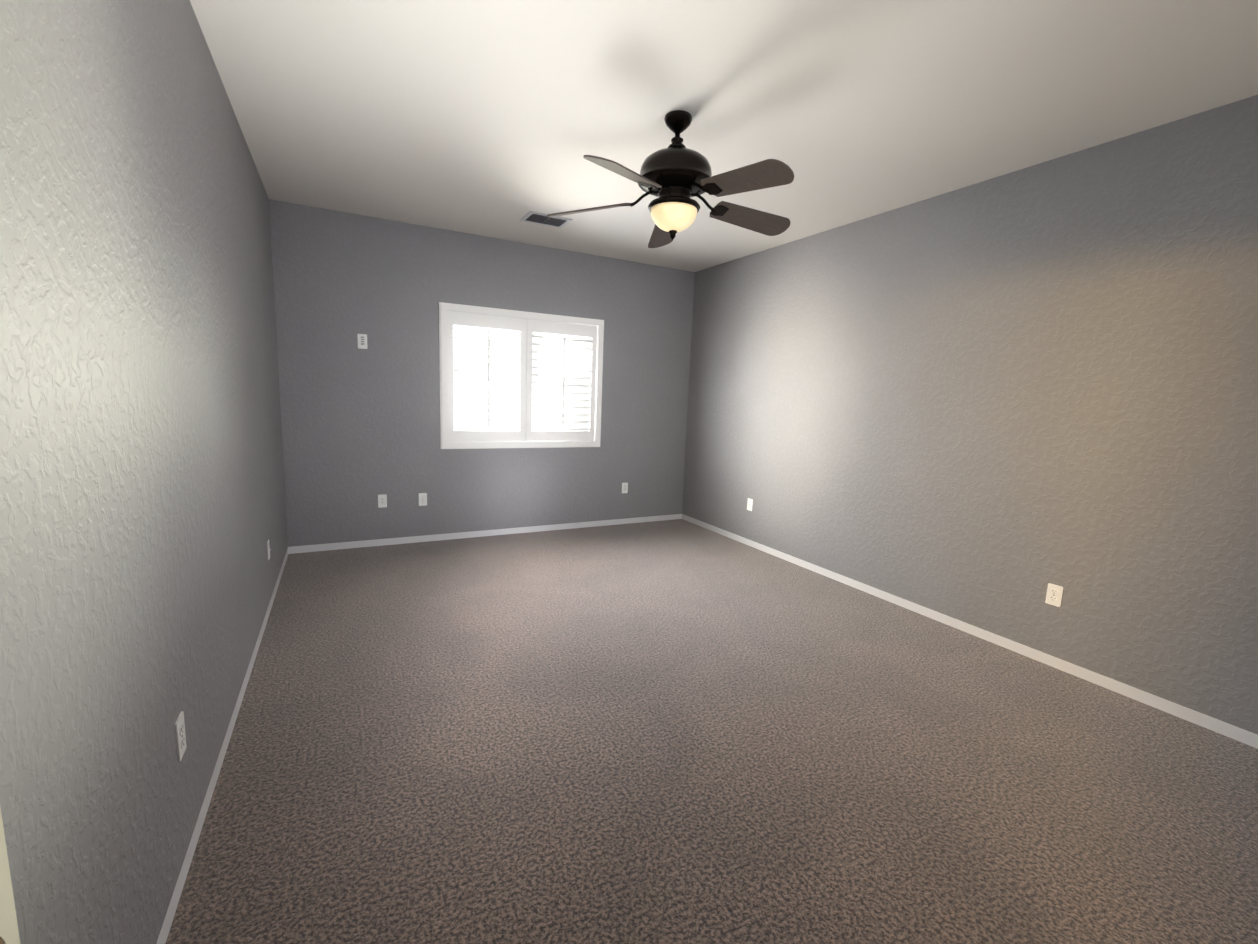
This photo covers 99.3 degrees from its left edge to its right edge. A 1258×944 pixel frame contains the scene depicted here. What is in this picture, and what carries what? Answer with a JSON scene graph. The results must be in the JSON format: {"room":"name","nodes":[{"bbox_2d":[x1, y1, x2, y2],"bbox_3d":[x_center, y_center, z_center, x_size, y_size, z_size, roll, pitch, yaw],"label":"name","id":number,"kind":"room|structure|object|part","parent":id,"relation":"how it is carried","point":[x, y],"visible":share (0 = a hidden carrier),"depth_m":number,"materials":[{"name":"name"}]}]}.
{"room":"empty bedroom","nodes":[
{"label":"empty bedroom","id":0,"kind":"room"},
{"bbox_2d":[0,0,287,943],"bbox_3d":[-1.574,-0.298,1.850,0.150,2.740,5.576,-2,9,-28],"label":"wall","id":1,"kind":"structure","parent":0,"point":[142,504],"depth_m":1.19,"materials":[{"name":"paint"}]},
{"bbox_2d":[175,711,186,761],"bbox_3d":[-1.262,0.745,1.506,0.007,0.115,0.070,-2,9,-28],"label":"electrical outlet","id":2,"kind":"object","parent":1,"relation":"attached to","point":[180,735],"visible":1,"depth_m":1.50,"materials":[{"name":"white plastic"}]},
{"bbox_2d":[156,549,288,943],"bbox_3d":[-1.563,1.024,2.075,0.012,0.060,5.275,-2,9,-28],"label":"baseboard","id":3,"kind":"structure","parent":1,"relation":"attached to","point":[168,919],"depth_m":1.77,"materials":[{"name":"white wood"}]},
{"bbox_2d":[267,539,270,559],"bbox_3d":[-2.216,0.479,3.292,0.013,0.115,0.070,-2,9,-28],"label":"outlet","id":4,"kind":"object","parent":1,"relation":"attached to","point":[268,547],"visible":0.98,"depth_m":3.27,"materials":[{"name":"white plastic"}]},
{"bbox_2d":[269,199,694,546],"bbox_3d":[-1.075,-0.758,5.153,3.855,2.740,0.150,-2,9,-28],"label":"wall","id":5,"kind":"structure","parent":0,"point":[360,430],"depth_m":4.70,"materials":[{"name":"paint"}]},
{"bbox_2d":[357,334,367,348],"bbox_3d":[-2.196,-1.077,4.401,0.072,0.118,0.021,-2,9,-28],"label":"switch","id":6,"kind":"object","parent":5,"relation":"attached to","point":[362,341],"visible":1,"depth_m":4.39,"materials":[{"name":"white plastic"}]},
{"bbox_2d":[378,494,386,507],"bbox_3d":[-2.149,0.253,4.655,0.070,0.115,0.007,-2,9,-28],"label":"electrical outlet","id":7,"kind":"object","parent":5,"relation":"attached to","point":[382,501],"visible":1,"depth_m":4.65,"materials":[{"name":"white plastic"}]},
{"bbox_2d":[419,493,426,505],"bbox_3d":[-1.857,0.247,4.811,0.070,0.115,0.007,-2,9,-28],"label":"electrical outlet","id":8,"kind":"object","parent":5,"relation":"attached to","point":[422,499],"visible":1,"depth_m":4.81,"materials":[{"name":"white plastic"}]},
{"bbox_2d":[288,514,681,553],"bbox_3d":[-1.094,0.577,5.285,3.854,0.060,0.012,-2,9,-28],"label":"baseboard","id":9,"kind":"structure","parent":5,"relation":"attached to","point":[359,544],"depth_m":5.05,"materials":[{"name":"white wood"}]},
{"bbox_2d":[439,302,603,448],"bbox_3d":[-1.008,-0.877,5.152,1.580,1.280,0.180,-2,9,-28],"label":"window","id":10,"kind":"structure","parent":5,"relation":"in","point":[444,308],"depth_m":5.10,"materials":[{"name":"white wood"}]},
{"bbox_3d":[-1.309,-0.851,4.943,0.609,0.882,0.077,-2,9,-28],"label":"left window shutter louvers","id":11,"kind":"part","parent":10,"relation":"part of","materials":[{"name":"white wood"}]},
{"bbox_3d":[-1.307,-0.857,4.938,0.725,1.154,0.028,-2,9,-28],"label":"left window shutter stiles","id":12,"kind":"part","parent":10,"relation":"part of","materials":[{"name":"white wood"}]},
{"bbox_2d":[487,330,489,427],"bbox_3d":[-1.286,-0.849,4.900,0.022,0.889,0.012,-2,9,-28],"label":"tilt rod","id":13,"kind":"object","parent":10,"relation":"attached to","point":[488,378],"visible":1,"depth_m":4.89,"materials":[{"name":"white wood"}]},
{"bbox_3d":[-1.029,-0.883,5.192,1.412,1.112,0.004,-2,9,-28],"label":"glass","id":14,"kind":"part","parent":10,"relation":"part of","materials":[{"name":"white"}]},
{"bbox_3d":[-0.665,-0.875,5.284,0.609,0.906,0.068,-2,9,-28],"label":"right window shutter louvers","id":15,"kind":"part","parent":10,"relation":"part of","materials":[{"name":"white wood"}]},
{"bbox_3d":[-0.663,-0.882,5.279,0.725,1.154,0.028,-2,9,-28],"label":"right window shutter stiles","id":16,"kind":"part","parent":10,"relation":"part of","materials":[{"name":"white wood"}]},
{"bbox_2d":[561,337,565,427],"bbox_3d":[-0.644,-0.874,5.245,0.022,0.889,0.012,-2,9,-28],"label":"tilt rod","id":17,"kind":"object","parent":10,"relation":"attached to","point":[563,386],"visible":0.86,"depth_m":5.24,"materials":[{"name":"white wood"}]},
{"bbox_2d":[622,483,627,492],"bbox_3d":[-0.044,0.173,5.771,0.070,0.115,0.007,-2,9,-28],"label":"electrical outlet","id":18,"kind":"object","parent":5,"relation":"attached to","point":[624,487],"visible":1,"depth_m":5.77,"materials":[{"name":"white plastic"}]},
{"bbox_2d":[166,519,1257,943],"bbox_3d":[0.140,1.038,2.992,4.155,0.100,5.576,-2,9,-28],"label":"floor","id":19,"kind":"structure","parent":0,"point":[678,731],"depth_m":2.02,"materials":[{"name":"carpet"}]},
{"bbox_2d":[190,0,1257,271],"bbox_3d":[0.249,-1.780,2.583,4.155,0.120,5.576,-2,9,-28],"label":"ceiling","id":20,"kind":"structure","parent":0,"point":[494,118],"depth_m":2.39,"materials":[{"name":"white paint"}]},
{"bbox_2d":[520,211,571,227],"bbox_3d":[-0.653,-1.985,4.212,0.340,0.010,0.250,-2,9,-28],"label":"ceiling vent","id":21,"kind":"object","parent":20,"relation":"in","point":[542,219],"visible":0.96,"depth_m":4.20,"materials":[{"name":"grey metal"}]},
{"bbox_2d":[547,110,793,247],"bbox_3d":[0.269,-1.439,2.627,1.270,0.566,1.282,-2,9,-28],"label":"ceiling fan","id":22,"kind":"object","parent":20,"relation":"hanging from","point":[675,176],"visible":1,"depth_m":2.54,"materials":[{"name":"black metal"}]},
{"bbox_3d":[-0.203,-1.354,2.759,0.386,0.082,0.375,-2,9,-28],"label":"blade","id":23,"kind":"part","parent":22,"relation":"part of","materials":[{"name":"brown wood"}]},
{"bbox_3d":[-0.018,-1.277,2.279,0.427,0.082,0.310,-2,9,-28],"label":"blade","id":24,"kind":"part","parent":22,"relation":"part of","materials":[{"name":"brown wood"}]},
{"bbox_3d":[0.202,-1.386,3.087,0.292,0.082,0.432,-2,9,-28],"label":"blade","id":25,"kind":"part","parent":22,"relation":"part of","materials":[{"name":"brown wood"}]},
{"bbox_3d":[0.221,-1.251,2.658,0.230,0.101,0.230,-2,9,-28],"label":"lamp shade","id":26,"kind":"part","parent":22,"relation":"part of","materials":[{"name":"white glass"}]},
{"bbox_3d":[0.230,-1.470,2.626,0.372,0.172,0.372,-2,9,-28],"label":"motor","id":27,"kind":"part","parent":22,"relation":"part of","materials":[{"name":"black metal"}]},
{"bbox_3d":[0.507,-1.261,2.308,0.209,0.082,0.452,-2,9,-28],"label":"blade","id":28,"kind":"part","parent":22,"relation":"part of","materials":[{"name":"brown wood"}]},
{"bbox_3d":[0.643,-1.328,2.804,0.451,0.082,0.185,-2,9,-28],"label":"blade","id":29,"kind":"part","parent":22,"relation":"part of","materials":[{"name":"brown wood"}]},
{"bbox_2d":[682,95,1257,734],"bbox_3d":[1.963,-0.434,3.726,0.150,2.740,5.576,-2,9,-28],"label":"wall","id":30,"kind":"structure","parent":0,"point":[996,405],"depth_m":2.99,"materials":[{"name":"paint"}]},
{"bbox_2d":[747,498,752,510],"bbox_3d":[1.159,0.313,5.126,0.007,0.115,0.070,-2,9,-28],"label":"electrical outlet","id":31,"kind":"object","parent":30,"relation":"attached to","point":[749,504],"visible":1,"depth_m":5.12,"materials":[{"name":"white plastic"}]},
{"bbox_2d":[682,514,1257,748],"bbox_3d":[1.850,0.894,3.886,0.012,0.060,5.275,-2,9,-28],"label":"baseboard","id":32,"kind":"structure","parent":30,"relation":"attached to","point":[1209,722],"depth_m":3.04,"materials":[{"name":"white wood"}]},
{"bbox_2d":[1045,583,1062,606],"bbox_3d":[2.336,0.676,2.934,0.007,0.115,0.070,-2,9,-28],"label":"electrical outlet","id":33,"kind":"object","parent":30,"relation":"attached to","point":[1054,595],"visible":1,"depth_m":2.93,"materials":[{"name":"white plastic"}]},
{"label":"outside","id":34,"kind":"structure","parent":0,"visible":0},
{"bbox_2d":[453,325,589,430],"bbox_3d":[-1.192,-0.894,5.498,2.980,2.900,0.001,-2,9,-28],"label":"sky","id":35,"kind":"structure","parent":34,"point":[476,359],"depth_m":5.41,"materials":[{"name":"white"}]},
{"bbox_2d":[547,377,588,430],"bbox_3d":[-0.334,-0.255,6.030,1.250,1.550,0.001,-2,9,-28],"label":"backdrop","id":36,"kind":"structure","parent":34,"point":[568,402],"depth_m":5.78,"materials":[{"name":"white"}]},
{"bbox_3d":[-0.211,0.090,-0.466,0.060,2.740,0.150,-2,9,-28],"label":"wall","id":37,"kind":"structure","parent":0,"visible":0},
{"bbox_2d":[0,807,19,943],"bbox_3d":[-0.373,0.353,0.073,0.035,2.030,0.810,-1,9,-24],"label":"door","id":38,"kind":"structure","parent":37,"relation":"in","point":[9,932],"depth_m":0.45,"materials":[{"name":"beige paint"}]}
]}

